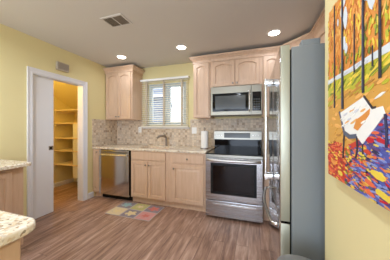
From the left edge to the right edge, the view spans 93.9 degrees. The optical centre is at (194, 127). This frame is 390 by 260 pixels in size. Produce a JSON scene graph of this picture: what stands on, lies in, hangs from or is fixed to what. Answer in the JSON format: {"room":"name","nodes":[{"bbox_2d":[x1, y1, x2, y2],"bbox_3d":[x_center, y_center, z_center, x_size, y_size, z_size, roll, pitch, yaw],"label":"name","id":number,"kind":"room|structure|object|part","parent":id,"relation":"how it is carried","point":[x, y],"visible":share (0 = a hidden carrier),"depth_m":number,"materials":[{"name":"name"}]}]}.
{"room":"kitchen","nodes":[
{"label":"kitchen","id":0,"kind":"room"},
{"bbox_2d":[0,23,107,215],"bbox_3d":[-2.692,0.024,1.155,0.120,2.517,6.000,0,0,18],"label":"wall","id":1,"kind":"structure","parent":0,"point":[19,50],"depth_m":2.38,"materials":[{"name":"beige paint"}]},
{"bbox_2d":[33,74,53,218],"bbox_3d":[-2.286,0.256,2.390,0.040,2.028,0.800,0,0,18],"label":"door","id":2,"kind":"structure","parent":1,"relation":"in","point":[43,87],"depth_m":2.63,"materials":[{"name":"white paint"}]},
{"bbox_2d":[27,66,87,217],"bbox_3d":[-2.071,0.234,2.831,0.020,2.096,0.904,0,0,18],"label":"trim","id":3,"kind":"structure","parent":1,"relation":"attached to","point":[30,70],"depth_m":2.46,"materials":[{"name":"white paint"}]},
{"bbox_2d":[56,61,68,72],"bbox_3d":[-2.055,-0.943,2.830,0.049,0.120,0.180,0,0,18],"label":"door chime","id":4,"kind":"object","parent":1,"relation":"attached to","point":[60,66],"visible":1,"depth_m":2.81,"materials":[{"name":"beige plastic"}]},
{"bbox_2d":[60,63,68,70],"bbox_3d":[-2.033,-0.943,2.826,0.005,0.090,0.156,0,0,18],"label":"grille","id":5,"kind":"object","parent":4,"relation":"attached to","point":[63,67],"depth_m":2.84,"materials":[{"name":"beige paint"}]},
{"bbox_2d":[88,192,93,198],"bbox_3d":[-1.909,1.232,3.337,0.014,0.100,0.115,0,0,18],"label":"baseboard","id":6,"kind":"structure","parent":1,"relation":"attached to","point":[91,194],"depth_m":3.33,"materials":[{"name":"white paint"}]},
{"bbox_2d":[92,119,116,146],"bbox_3d":[-1.800,0.095,3.677,0.008,0.513,0.650,0,0,18],"label":"tile backsplash","id":7,"kind":"structure","parent":1,"relation":"attached to","point":[104,132],"depth_m":3.62,"materials":[{"name":"tile"}]},
{"bbox_2d":[54,97,77,182],"bbox_3d":[-2.665,0.024,3.392,1.218,2.517,1.970,0,0,18],"label":"wall","id":8,"kind":"structure","parent":0,"point":[63,172],"depth_m":4.09,"materials":[{"name":"beige paint"}]},
{"bbox_2d":[54,109,77,177],"bbox_3d":[-2.429,0.325,3.956,1.112,1.415,0.448,0,0,18],"label":"pantry shelving","id":9,"kind":"object","parent":8,"relation":"attached to","point":[74,162],"visible":0.52,"depth_m":3.80,"materials":[{"name":"beige paint"}]},
{"bbox_3d":[-2.429,0.778,3.956,1.112,0.022,0.448,0,0,18],"label":"shelf","id":10,"kind":"part","parent":9,"relation":"part of","materials":[{"name":"beige paint"}]},
{"bbox_3d":[-2.429,0.488,3.956,1.112,0.022,0.448,0,0,18],"label":"shelf","id":11,"kind":"part","parent":9,"relation":"part of","materials":[{"name":"beige paint"}]},
{"bbox_3d":[-2.429,0.219,3.956,1.112,0.022,0.448,0,0,18],"label":"shelf","id":12,"kind":"part","parent":9,"relation":"part of","materials":[{"name":"beige paint"}]},
{"bbox_3d":[-2.429,-0.372,3.956,1.112,0.022,0.448,0,0,18],"label":"shelf","id":13,"kind":"part","parent":9,"relation":"part of","materials":[{"name":"beige paint"}]},
{"bbox_3d":[-2.340,0.473,3.937,0.260,1.117,0.428,0,0,18],"label":"support panel","id":14,"kind":"part","parent":9,"relation":"part of","materials":[{"name":"white paint"}]},
{"bbox_2d":[54,178,77,187],"bbox_3d":[-2.625,1.234,3.353,1.118,0.095,1.720,0,0,18],"label":"baseboard","id":15,"kind":"structure","parent":8,"relation":"attached to","point":[67,181],"depth_m":4.14,"materials":[{"name":"white paint"}]},
{"bbox_2d":[54,81,77,108],"bbox_3d":[-2.625,-0.869,3.353,1.118,0.853,1.720,0,0,18],"label":"ceiling","id":16,"kind":"structure","parent":0,"point":[67,94],"depth_m":3.71,"materials":[{"name":"beige paint"}]},
{"bbox_2d":[21,182,270,259],"bbox_3d":[-1.397,1.307,0.742,5.400,0.050,6.220,0,0,18],"label":"floor","id":17,"kind":"structure","parent":0,"point":[76,229],"depth_m":2.19,"materials":[{"name":"brown wood"}]},
{"bbox_2d":[0,238,20,259],"bbox_3d":[-1.371,0.835,0.634,1.395,0.894,0.571,0,0,18],"label":"base cabinet","id":18,"kind":"object","parent":17,"relation":"on","point":[11,251],"visible":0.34,"depth_m":0.64,"materials":[{"name":"brown wood"}]},
{"bbox_2d":[0,167,22,244],"bbox_3d":[-2.225,0.835,1.307,0.669,0.894,1.340,0,0,18],"label":"base cabinet","id":19,"kind":"object","parent":17,"relation":"on","point":[11,180],"visible":0.61,"depth_m":1.77,"materials":[{"name":"brown wood"}]},
{"bbox_3d":[-1.846,0.792,1.520,0.020,0.740,0.500,0,0,18],"label":"door","id":20,"kind":"part","parent":19,"relation":"part of","materials":[{"name":"brown wood"}]},
{"bbox_2d":[0,159,35,247],"bbox_3d":[-1.552,0.369,1.093,2.084,0.035,1.430,0,0,18],"label":"countertop","id":21,"kind":"structure","parent":19,"relation":"on","point":[13,227],"depth_m":0.68,"materials":[{"name":"stone"}]},
{"bbox_2d":[93,149,102,195],"bbox_3d":[-1.734,0.835,3.640,0.153,0.894,0.661,0,0,18],"label":"base cabinet","id":22,"kind":"object","parent":17,"relation":"on","point":[95,151],"visible":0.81,"depth_m":3.36,"materials":[{"name":"brown wood"}]},
{"bbox_3d":[-1.823,0.787,3.363,0.136,0.760,0.020,0,0,18],"label":"door","id":23,"kind":"part","parent":22,"relation":"part of","materials":[{"name":"brown wood"}]},
{"bbox_2d":[99,149,132,200],"bbox_3d":[-1.347,0.836,3.482,0.672,0.893,0.639,0,0,18],"label":"dishwasher","id":24,"kind":"object","parent":17,"relation":"on","point":[114,165],"visible":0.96,"depth_m":3.22,"materials":[{"name":"silver metal"}]},
{"bbox_3d":[-1.447,0.482,3.203,0.565,0.022,0.045,0,0,18],"label":"handle","id":25,"kind":"part","parent":24,"relation":"part of","materials":[{"name":"silver metal"}]},
{"bbox_2d":[105,201,164,220],"bbox_3d":[-0.919,1.278,2.829,0.760,0.008,0.465,0,0,18],"label":"kitchen mat","id":26,"kind":"object","parent":17,"relation":"on","point":[139,211],"visible":1,"depth_m":2.78,"materials":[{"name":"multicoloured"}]},
{"bbox_2d":[131,147,170,206],"bbox_3d":[-0.671,0.835,3.292,0.725,0.894,0.661,0,0,18],"label":"base cabinet","id":27,"kind":"object","parent":17,"relation":"on","point":[149,169],"visible":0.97,"depth_m":3.01,"materials":[{"name":"brown wood"}]},
{"bbox_3d":[-0.938,0.862,3.074,0.322,0.610,0.020,0,0,18],"label":"door","id":28,"kind":"part","parent":27,"relation":"part of","materials":[{"name":"brown wood"}]},
{"bbox_3d":[-0.782,0.473,3.023,0.650,0.127,0.020,0,0,18],"label":"drawer","id":29,"kind":"part","parent":27,"relation":"part of","materials":[{"name":"brown wood"}]},
{"bbox_3d":[-0.625,0.862,2.971,0.320,0.610,0.020,0,0,18],"label":"door","id":30,"kind":"part","parent":27,"relation":"part of","materials":[{"name":"brown wood"}]},
{"bbox_2d":[169,152,205,211],"bbox_3d":[-0.032,0.835,3.083,0.614,0.894,0.661,0,0,18],"label":"base cabinet","id":31,"kind":"object","parent":17,"relation":"on","point":[187,171],"visible":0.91,"depth_m":2.80,"materials":[{"name":"brown wood"}]},
{"bbox_2d":[92,144,214,153],"bbox_3d":[-0.770,0.369,3.335,2.177,0.035,0.643,0,0,18],"label":"countertop","id":32,"kind":"structure","parent":31,"relation":"on","point":[155,148],"depth_m":3.16,"materials":[{"name":"stone"}]},
{"bbox_2d":[156,133,167,145],"bbox_3d":[-0.631,0.225,3.485,0.228,0.255,0.059,0,0,-27],"label":"kitchen faucet","id":33,"kind":"object","parent":32,"relation":"on","point":[164,135],"visible":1,"depth_m":3.50,"materials":[{"name":"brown metal"}]},
{"bbox_2d":[200,127,208,148],"bbox_3d":[0.162,0.173,3.062,0.150,0.358,0.150,0,0,18],"label":"paper towel roll","id":34,"kind":"object","parent":32,"relation":"on","point":[204,134],"visible":0.98,"depth_m":3.01,"materials":[{"name":"white paper"}]},
{"bbox_3d":[-0.112,0.483,2.804,0.510,0.127,0.020,0,0,18],"label":"drawer","id":35,"kind":"part","parent":31,"relation":"part of","materials":[{"name":"brown wood"}]},
{"bbox_3d":[-0.112,0.875,2.804,0.510,0.585,0.020,0,0,18],"label":"door","id":36,"kind":"part","parent":31,"relation":"part of","materials":[{"name":"brown wood"}]},
{"bbox_2d":[205,131,262,222],"bbox_3d":[0.616,0.666,2.791,0.783,1.232,0.793,0,0,18],"label":"range","id":37,"kind":"object","parent":17,"relation":"on","point":[234,167],"visible":1,"depth_m":2.51,"materials":[{"name":"grey metal"}]},
{"bbox_3d":[0.514,0.710,2.484,0.550,0.365,0.002,0,0,18],"label":"glass","id":38,"kind":"part","parent":37,"relation":"part of","materials":[{"name":"black glass"}]},
{"bbox_3d":[0.506,0.450,2.452,0.730,0.037,0.080,0,0,18],"label":"handle","id":39,"kind":"part","parent":37,"relation":"part of","materials":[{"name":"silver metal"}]},
{"bbox_2d":[205,148,262,156],"bbox_3d":[0.621,0.370,2.804,0.783,0.013,0.637,0,0,18],"label":"cooktop","id":40,"kind":"object","parent":37,"relation":"in","point":[218,152],"depth_m":2.69,"materials":[{"name":"black glass"}]},
{"bbox_3d":[0.525,1.135,2.510,0.773,0.223,0.040,0,0,18],"label":"storage drawer","id":41,"kind":"part","parent":37,"relation":"part of","materials":[{"name":"metal"}]},
{"bbox_3d":[0.524,0.719,2.509,0.773,0.590,0.043,0,0,18],"label":"oven door","id":42,"kind":"part","parent":37,"relation":"part of","materials":[{"name":"metal"}]},
{"bbox_3d":[0.533,1.073,2.483,0.585,0.026,0.005,0,0,18],"label":"drawer pull","id":43,"kind":"part","parent":37,"relation":"part of","materials":[{"name":"silver metal"}]},
{"bbox_3d":[0.722,0.123,3.115,0.779,0.146,0.112,0,0,18],"label":"control panel","id":44,"kind":"part","parent":37,"relation":"part of","materials":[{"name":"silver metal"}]},
{"bbox_3d":[0.726,0.287,3.128,0.775,0.180,0.085,0,0,18],"label":"backguard glass","id":45,"kind":"part","parent":37,"relation":"part of","materials":[{"name":"black glass"}]},
{"bbox_2d":[262,152,268,220],"bbox_3d":[1.383,0.835,2.368,0.922,0.894,1.140,0,0,18],"label":"base cabinet","id":46,"kind":"object","parent":17,"relation":"on","point":[265,182],"visible":0.03,"depth_m":2.45,"materials":[{"name":"brown wood"}]},
{"bbox_3d":[1.064,0.862,2.419,0.235,0.610,0.020,0,0,18],"label":"door","id":47,"kind":"part","parent":46,"relation":"part of","materials":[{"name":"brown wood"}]},
{"bbox_2d":[277,254,309,259],"bbox_3d":[0.481,0.948,0.822,0.226,0.669,0.203,0,0,18],"label":"trash can","id":48,"kind":"object","parent":17,"relation":"on","point":[287,256],"visible":1,"depth_m":0.87,"materials":[{"name":"grey plastic"}]},
{"bbox_2d":[263,38,324,259],"bbox_3d":[0.985,0.387,1.393,0.878,1.790,0.912,0,0,18],"label":"refrigerator","id":49,"kind":"object","parent":17,"relation":"on","point":[296,83],"visible":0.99,"depth_m":1.05,"materials":[{"name":"grey metal"}]},
{"bbox_3d":[0.599,0.012,1.482,0.068,0.820,0.025,0,0,18],"label":"handle","id":50,"kind":"part","parent":49,"relation":"part of","materials":[{"name":"silver metal"}]},
{"bbox_3d":[0.609,0.610,1.516,0.086,0.024,0.779,0,0,18],"label":"handle","id":51,"kind":"part","parent":49,"relation":"part of","materials":[{"name":"silver metal"}]},
{"bbox_3d":[0.737,0.032,1.715,0.052,1.030,0.454,0,0,18],"label":"door","id":52,"kind":"part","parent":49,"relation":"part of","materials":[{"name":"metal"}]},
{"bbox_3d":[0.666,0.891,1.497,0.052,0.662,0.912,0,0,18],"label":"freezer drawer","id":53,"kind":"part","parent":49,"relation":"part of","materials":[{"name":"metal"}]},
{"bbox_3d":[0.595,0.032,1.279,0.052,1.030,0.454,0,0,18],"label":"door","id":54,"kind":"part","parent":49,"relation":"part of","materials":[{"name":"metal"}]},
{"bbox_2d":[0,0,324,68],"bbox_3d":[-0.788,-1.265,0.543,4.120,0.060,6.220,0,0,18],"label":"ceiling","id":55,"kind":"structure","parent":0,"point":[206,27],"depth_m":2.18,"materials":[{"name":"grey paint"}]},
{"bbox_2d":[100,13,132,27],"bbox_3d":[-0.904,-1.230,2.104,0.290,0.009,0.205,0,0,18],"label":"ceiling vent","id":56,"kind":"object","parent":55,"relation":"in","point":[117,20],"visible":1,"depth_m":2.09,"materials":[{"name":"white metal"}]},
{"bbox_2d":[116,55,126,58],"bbox_3d":[-1.279,-1.231,3.176,0.180,0.008,0.180,0,0,18],"label":"recessed light","id":57,"kind":"object","parent":55,"relation":"in","point":[117,56],"visible":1,"depth_m":3.16,"materials":[{"name":"white plastic"}]},
{"bbox_2d":[176,45,186,49],"bbox_3d":[-0.210,-1.231,2.795,0.180,0.008,0.180,0,0,18],"label":"recessed light","id":58,"kind":"object","parent":55,"relation":"in","point":[179,47],"visible":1,"depth_m":2.79,"materials":[{"name":"white plastic"}]},
{"bbox_2d":[267,29,281,36],"bbox_3d":[1.029,-1.231,2.369,0.180,0.008,0.180,0,0,18],"label":"recessed light","id":59,"kind":"object","parent":55,"relation":"in","point":[275,32],"visible":1,"depth_m":2.35,"materials":[{"name":"white glass"}]},
{"bbox_2d":[134,63,261,149],"bbox_3d":[0.160,0.024,3.442,4.120,2.517,0.120,0,0,18],"label":"wall","id":60,"kind":"structure","parent":0,"point":[185,69],"depth_m":3.55,"materials":[{"name":"beige paint"}]},
{"bbox_2d":[103,64,144,119],"bbox_3d":[-1.428,-0.673,3.692,0.704,1.021,0.389,0,0,18],"label":"upper cabinet","id":61,"kind":"object","parent":60,"relation":"attached to","point":[123,84],"visible":1,"depth_m":3.56,"materials":[{"name":"brown wood"}]},
{"bbox_3d":[-1.644,-0.623,3.610,0.288,0.895,0.020,0,0,18],"label":"door","id":62,"kind":"part","parent":61,"relation":"part of","materials":[{"name":"brown wood"}]},
{"bbox_3d":[-1.428,-1.130,3.692,0.704,0.108,0.389,0,0,18],"label":"crown molding","id":63,"kind":"part","parent":61,"relation":"part of","materials":[{"name":"brown wood"}]},
{"bbox_3d":[-1.362,-0.623,3.518,0.288,0.895,0.020,0,0,18],"label":"door","id":64,"kind":"part","parent":61,"relation":"part of","materials":[{"name":"brown wood"}]},
{"bbox_2d":[142,127,189,128],"bbox_3d":[-0.588,0.003,3.618,1.030,0.022,0.050,0,0,18],"label":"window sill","id":65,"kind":"structure","parent":60,"relation":"attached to","point":[142,127],"depth_m":3.57,"materials":[{"name":"white paint"}]},
{"bbox_2d":[149,82,185,123],"bbox_3d":[-0.543,-0.468,3.673,0.818,0.838,0.098,0,0,18],"label":"window","id":66,"kind":"structure","parent":60,"relation":"in","point":[151,91],"depth_m":3.64,"materials":[{"name":"white plastic"}]},
{"bbox_3d":[-0.735,-0.468,3.732,0.355,0.776,0.045,0,0,18],"label":"sash","id":67,"kind":"part","parent":66,"relation":"part of","materials":[{"name":"white"}]},
{"bbox_2d":[140,75,189,126],"bbox_3d":[-0.606,-0.493,3.582,1.042,0.961,0.081,0,0,18],"label":"window blind","id":68,"kind":"object","parent":66,"relation":"attached to","point":[182,78],"visible":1,"depth_m":3.56,"materials":[{"name":"white plastic"}]},
{"bbox_3d":[-0.608,-0.025,3.584,1.012,0.023,0.046,0,0,18],"label":"rail","id":69,"kind":"part","parent":68,"relation":"part of","materials":[{"name":"white"}]},
{"bbox_3d":[-0.354,-0.468,3.607,0.355,0.776,0.045,0,0,18],"label":"sash","id":70,"kind":"part","parent":66,"relation":"part of","materials":[{"name":"white"}]},
{"bbox_2d":[117,118,268,148],"bbox_3d":[0.152,0.095,3.377,3.891,0.513,0.008,0,0,18],"label":"tile backsplash","id":71,"kind":"structure","parent":60,"relation":"attached to","point":[127,130],"depth_m":3.47,"materials":[{"name":"tile"}]},
{"bbox_2d":[192,127,196,133],"bbox_3d":[-0.015,0.050,3.422,0.095,0.120,0.009,0,0,18],"label":"wall switch","id":72,"kind":"object","parent":71,"relation":"attached to","point":[194,129],"visible":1,"depth_m":3.42,"materials":[{"name":"white plastic"}]},
{"bbox_2d":[189,55,214,118],"bbox_3d":[0.128,-0.673,3.183,0.356,1.021,0.389,0,0,18],"label":"upper cabinet","id":73,"kind":"object","parent":60,"relation":"attached to","point":[201,64],"visible":0.98,"depth_m":3.03,"materials":[{"name":"brown wood"}]},
{"bbox_3d":[0.128,-1.130,3.183,0.356,0.108,0.389,0,0,18],"label":"crown molding","id":74,"kind":"part","parent":73,"relation":"part of","materials":[{"name":"brown wood"}]},
{"bbox_3d":[0.109,-0.623,3.037,0.255,0.895,0.020,0,0,18],"label":"door","id":75,"kind":"part","parent":73,"relation":"part of","materials":[{"name":"brown wood"}]},
{"bbox_2d":[210,48,261,86],"bbox_3d":[0.676,-0.918,3.000,0.798,0.531,0.381,0,0,18],"label":"upper cabinet","id":76,"kind":"object","parent":60,"relation":"attached to","point":[243,67],"visible":0.97,"depth_m":2.85,"materials":[{"name":"brown wood"}]},
{"bbox_3d":[0.456,-0.868,2.923,0.357,0.405,0.020,0,0,18],"label":"door","id":77,"kind":"part","parent":76,"relation":"part of","materials":[{"name":"brown wood"}]},
{"bbox_3d":[0.626,-1.130,2.847,0.798,0.108,0.060,0,0,18],"label":"crown molding","id":78,"kind":"part","parent":76,"relation":"part of","materials":[{"name":"brown wood"}]},
{"bbox_2d":[211,84,261,116],"bbox_3d":[0.674,-0.421,2.966,0.773,0.458,0.447,0,0,18],"label":"microwave oven","id":79,"kind":"object","parent":76,"relation":"attached to","point":[242,100],"visible":1,"depth_m":2.80,"materials":[{"name":"grey metal"}]},
{"bbox_3d":[0.543,-0.398,2.829,0.554,0.284,0.002,0,0,18],"label":"door glass","id":80,"kind":"part","parent":79,"relation":"part of","materials":[{"name":"black glass"}]},
{"bbox_3d":[0.922,-0.423,2.721,0.149,0.450,0.028,0,0,18],"label":"control panel","id":81,"kind":"part","parent":79,"relation":"part of","materials":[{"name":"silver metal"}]},
{"bbox_3d":[0.803,-0.868,2.809,0.357,0.405,0.020,0,0,18],"label":"door","id":82,"kind":"part","parent":76,"relation":"part of","materials":[{"name":"brown wood"}]},
{"bbox_2d":[261,45,280,117],"bbox_3d":[1.185,-0.673,2.833,0.272,1.021,0.381,0,0,18],"label":"upper cabinet","id":83,"kind":"object","parent":60,"relation":"attached to","point":[269,54],"visible":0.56,"depth_m":2.71,"materials":[{"name":"brown wood"}]},
{"bbox_3d":[1.137,-0.623,2.700,0.230,0.895,0.020,0,0,18],"label":"door","id":84,"kind":"part","parent":83,"relation":"part of","materials":[{"name":"brown wood"}]},
{"bbox_3d":[1.135,-1.130,2.681,0.271,0.108,0.060,0,0,18],"label":"crown molding","id":85,"kind":"part","parent":83,"relation":"part of","materials":[{"name":"brown wood"}]},
{"bbox_2d":[325,0,389,259],"bbox_3d":[0.783,0.024,0.019,0.807,2.517,6.000,0,0,18],"label":"wall","id":86,"kind":"structure","parent":0,"point":[357,227],"depth_m":0.69,"materials":[{"name":"beige paint"}]},
{"bbox_2d":[281,32,313,48],"bbox_3d":[1.559,-0.673,2.547,0.699,1.021,0.693,0,0,18],"label":"upper cabinet","id":87,"kind":"object","parent":86,"relation":"attached to","point":[295,42],"visible":0.06,"depth_m":2.40,"materials":[{"name":"brown wood"}]},
{"bbox_2d":[310,9,324,42],"bbox_3d":[1.536,-0.673,1.976,0.388,1.021,0.488,0,0,18],"label":"upper cabinet","id":88,"kind":"object","parent":86,"relation":"attached to","point":[318,30],"visible":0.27,"depth_m":1.99,"materials":[{"name":"brown wood"}]},
{"bbox_3d":[1.399,-0.623,2.024,0.020,0.895,0.450,0,0,18],"label":"door","id":89,"kind":"part","parent":88,"relation":"part of","materials":[{"name":"brown wood"}]},
{"bbox_2d":[328,0,389,210],"bbox_3d":[0.457,-0.148,0.378,0.034,0.692,0.860,0,0,18],"label":"canvas painting","id":90,"kind":"object","parent":86,"relation":"attached to","point":[359,30],"visible":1,"depth_m":0.55,"materials":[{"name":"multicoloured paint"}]},
{"label":"outside","id":91,"kind":"structure","parent":0,"visible":0},
{"bbox_3d":[-1.703,1.832,3.988,28.000,0.100,52.000,0,0,18],"label":"ground","id":92,"kind":"structure","parent":91,"visible":0},
{"bbox_2d":[154,89,171,121],"bbox_3d":[-4.419,-0.343,12.219,8.320,4.250,4.840,0,0,18],"label":"neighbouring house","id":93,"kind":"structure","parent":92,"relation":"on","point":[155,95],"depth_m":9.29,"materials":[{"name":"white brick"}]}
]}

